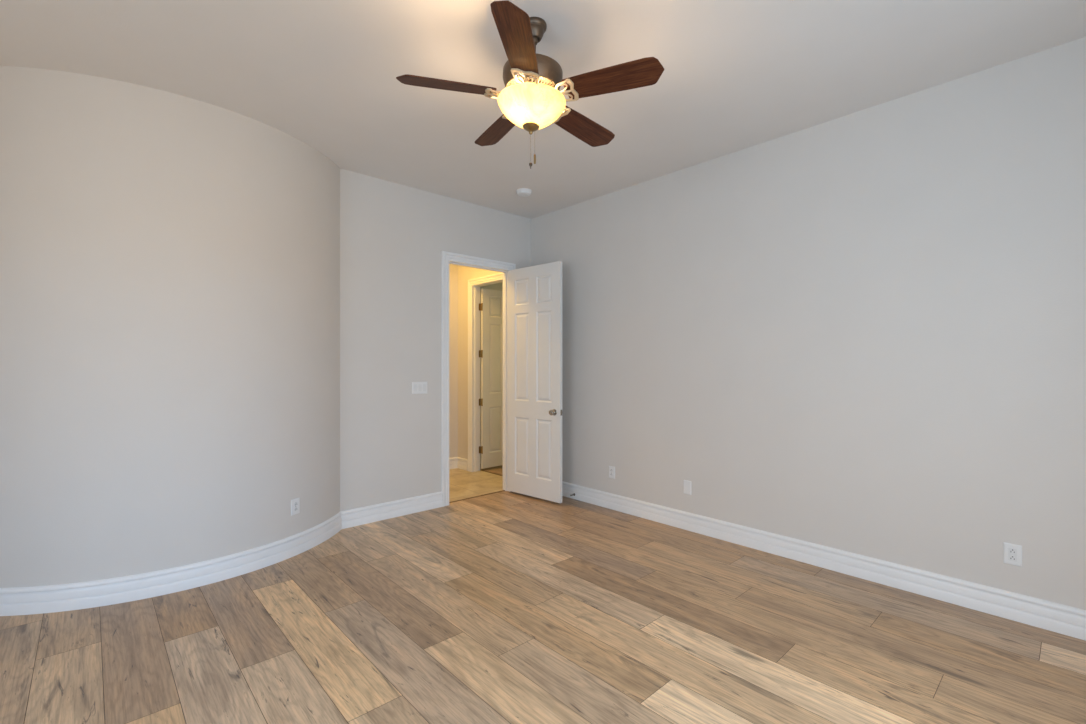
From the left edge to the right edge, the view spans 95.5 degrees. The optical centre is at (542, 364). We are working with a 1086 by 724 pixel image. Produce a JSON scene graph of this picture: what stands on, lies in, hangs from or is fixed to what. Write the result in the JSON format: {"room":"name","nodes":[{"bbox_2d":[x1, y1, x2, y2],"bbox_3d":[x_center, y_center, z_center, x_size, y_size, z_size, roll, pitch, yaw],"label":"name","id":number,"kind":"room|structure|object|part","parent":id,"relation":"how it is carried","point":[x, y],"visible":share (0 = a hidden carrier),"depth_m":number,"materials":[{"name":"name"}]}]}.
{"room":"empty bedroom","nodes":[
{"label":"empty bedroom","id":0,"kind":"room"},
{"bbox_2d":[0,66,339,587],"bbox_3d":[-2.347,-0.135,3.308,2.097,3.050,0.556,0,0,-43],"label":"wall","id":1,"kind":"structure","parent":0,"point":[170,262],"depth_m":2.97,"materials":[{"name":"paint"}]},
{"bbox_2d":[0,491,441,615],"bbox_3d":[-1.961,1.316,3.604,3.091,0.148,0.502,0,0,-43],"label":"baseboard","id":2,"kind":"structure","parent":1,"relation":"attached to","point":[104,592],"depth_m":3.06,"materials":[{"name":"white paint"}]},
{"bbox_2d":[291,498,299,515],"bbox_3d":[-1.808,1.038,3.606,0.009,0.114,0.074,0,0,22],"label":"wall outlet","id":3,"kind":"object","parent":1,"relation":"attached to","point":[295,503],"visible":1,"depth_m":3.60,"materials":[{"name":"white plastic"}]},
{"bbox_2d":[340,168,530,510],"bbox_3d":[-2.341,-0.135,3.670,6.131,3.050,0.110,0,0,-43],"label":"wall","id":4,"kind":"structure","parent":0,"point":[393,236],"depth_m":4.52,"materials":[{"name":"paint"}]},
{"bbox_2d":[412,382,426,393],"bbox_3d":[-1.165,0.219,4.673,0.160,0.114,0.009,0,0,-43],"label":"light switch","id":5,"kind":"object","parent":4,"relation":"attached to","point":[417,387],"visible":1,"depth_m":4.67,"materials":[{"name":"white plastic"}]},
{"bbox_2d":[449,490,504,502],"bbox_3d":[-0.695,1.389,5.194,0.760,0.006,0.018,0,0,-43],"label":"trim","id":6,"kind":"structure","parent":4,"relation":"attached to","point":[502,490],"depth_m":5.19,"materials":[{"name":"brown wood"}]},
{"bbox_2d":[441,251,515,506],"bbox_3d":[-0.647,0.139,5.142,0.928,2.502,0.022,0,0,-43],"label":"trim","id":7,"kind":"structure","parent":4,"relation":"attached to","point":[446,257],"depth_m":4.86,"materials":[{"name":"white paint"}]},
{"bbox_2d":[449,261,507,490],"bbox_3d":[-0.692,0.171,5.190,0.800,2.438,0.110,0,0,-43],"label":"trim","id":8,"kind":"structure","parent":4,"relation":"attached to","point":[505,272],"depth_m":5.44,"materials":[{"name":"white paint"}]},
{"bbox_2d":[508,261,561,502],"bbox_3d":[-0.096,0.173,5.128,0.764,2.390,0.164,0,0,42],"label":"door","id":9,"kind":"structure","parent":4,"relation":"in","point":[534,292],"depth_m":5.10,"materials":[{"name":"white paint"}]},
{"bbox_3d":[0.093,0.475,4.891,0.064,0.064,0.064,0,0,42],"label":"knob","id":10,"kind":"part","parent":9,"relation":"part of","materials":[{"name":"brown metal"}]},
{"bbox_2d":[449,264,502,463],"bbox_3d":[-0.775,-0.135,7.077,4.750,3.050,0.120,0,0,-43],"label":"wall","id":11,"kind":"structure","parent":0,"point":[453,269],"depth_m":6.62,"materials":[{"name":"paint"}]},
{"bbox_2d":[449,457,467,470],"bbox_3d":[-1.691,1.316,5.983,1.700,0.148,0.248,0,0,-43],"label":"baseboard","id":12,"kind":"structure","parent":11,"relation":"attached to","point":[455,462],"depth_m":6.57,"materials":[{"name":"white paint"}]},
{"bbox_2d":[458,265,500,458],"bbox_3d":[-0.656,-0.135,6.202,0.120,3.050,1.330,0,0,-43],"label":"wall","id":13,"kind":"structure","parent":0,"point":[465,274],"depth_m":6.55,"materials":[{"name":"paint"}]},
{"bbox_2d":[468,272,502,471],"bbox_3d":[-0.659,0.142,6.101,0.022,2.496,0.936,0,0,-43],"label":"trim","id":14,"kind":"structure","parent":13,"relation":"attached to","point":[498,276],"depth_m":6.39,"materials":[{"name":"white paint"}]},
{"bbox_2d":[479,288,502,468],"bbox_3d":[-0.543,0.182,6.705,0.775,2.356,0.049,0,0,-44],"label":"door","id":15,"kind":"structure","parent":13,"relation":"in","point":[491,300],"depth_m":6.55,"materials":[{"name":"white paint"}]},
{"bbox_2d":[480,464,502,474],"bbox_3d":[0.397,1.390,7.177,2.688,0.001,1.299,0,0,-43],"label":"floor","id":16,"kind":"structure","parent":0,"point":[497,469],"depth_m":6.54,"materials":[{"name":"beige tile"}]},
{"bbox_2d":[0,468,1085,723],"bbox_3d":[-0.235,1.465,3.339,9.020,0.150,7.170,0,0,-43],"label":"floor","id":17,"kind":"structure","parent":0,"point":[504,607],"depth_m":2.47,"materials":[{"name":"brown wood"}]},
{"bbox_2d":[0,0,1085,218],"bbox_3d":[-0.235,-1.720,3.339,9.020,0.120,7.170,0,0,-43],"label":"ceiling","id":18,"kind":"structure","parent":0,"point":[737,75],"depth_m":2.69,"materials":[{"name":"paint"}]},
{"bbox_2d":[516,188,531,196],"bbox_3d":[-0.181,-1.639,4.716,0.148,0.042,0.148,0,0,-43],"label":"smoke detector","id":19,"kind":"object","parent":18,"relation":"attached to","point":[524,192],"visible":1,"depth_m":4.67,"materials":[{"name":"white plastic"}]},
{"bbox_2d":[396,1,663,168],"bbox_3d":[-0.030,-1.312,2.452,1.184,0.696,1.216,0,0,-43],"label":"ceiling fan","id":20,"kind":"object","parent":18,"relation":"hanging from","point":[531,99],"visible":1,"depth_m":2.29,"materials":[{"name":"brown wood"}]},
{"bbox_3d":[-0.455,-1.320,2.331,0.462,0.006,0.150,2,14,-11],"label":"fan blade","id":21,"kind":"part","parent":20,"relation":"part of","materials":[{"name":"brown wood"}]},
{"bbox_3d":[-0.253,-1.313,2.768,0.150,0.006,0.462,-14,8,-28],"label":"fan blade","id":22,"kind":"part","parent":20,"relation":"part of","materials":[{"name":"brown wood"}]},
{"bbox_3d":[-0.102,-1.308,2.005,0.150,0.006,0.462,16,2,7],"label":"fan blade","id":23,"kind":"part","parent":20,"relation":"part of","materials":[{"name":"brown wood"}]},
{"bbox_3d":[-0.055,-1.228,2.411,0.333,0.134,0.333,0,0,-43],"label":"lamp shade","id":24,"kind":"part","parent":20,"relation":"part of","materials":[{"name":"white glass"}]},
{"bbox_3d":[0.224,-1.296,2.711,0.150,0.006,0.462,-17,-13,41],"label":"fan blade","id":25,"kind":"part","parent":20,"relation":"part of","materials":[{"name":"brown wood"}]},
{"bbox_3d":[0.317,-1.293,2.239,0.462,0.006,0.150,2,-14,25],"label":"fan blade","id":26,"kind":"part","parent":20,"relation":"part of","materials":[{"name":"brown wood"}]},
{"bbox_2d":[531,37,1085,609],"bbox_3d":[1.669,-0.135,3.754,0.120,3.050,5.200,0,0,-43],"label":"wall","id":27,"kind":"structure","parent":0,"point":[863,332],"depth_m":3.19,"materials":[{"name":"paint"}]},
{"bbox_2d":[609,466,614,478],"bbox_3d":[0.662,1.037,4.752,0.009,0.114,0.074,0,0,-43],"label":"wall outlet","id":28,"kind":"object","parent":27,"relation":"attached to","point":[611,468],"visible":1,"depth_m":4.75,"materials":[{"name":"white plastic"}]},
{"bbox_2d":[684,480,690,494],"bbox_3d":[1.215,1.033,4.153,0.007,0.114,0.072,0,0,-43],"label":"cable plate","id":29,"kind":"object","parent":27,"relation":"attached to","point":[687,484],"visible":1,"depth_m":4.15,"materials":[{"name":"white plastic"}]},
{"bbox_2d":[562,481,1085,640],"bbox_3d":[1.496,1.316,3.676,0.240,0.148,5.080,0,0,-43],"label":"baseboard","id":30,"kind":"structure","parent":27,"relation":"attached to","point":[1040,613],"depth_m":3.18,"materials":[{"name":"white paint"}]},
{"bbox_2d":[1003,542,1021,566],"bbox_3d":[2.561,1.036,2.690,0.009,0.114,0.074,0,0,-43],"label":"wall outlet","id":31,"kind":"object","parent":27,"relation":"attached to","point":[1012,553],"visible":1,"depth_m":2.69,"materials":[{"name":"white plastic"}]},
{"bbox_2d":[1008,548,1016,561],"bbox_3d":[2.560,1.036,2.689,0.004,0.067,0.033,0,0,-43],"label":"receptacle","id":32,"kind":"object","parent":31,"relation":"attached to","point":[1012,552],"depth_m":2.69,"materials":[{"name":"white plastic"}]}
]}

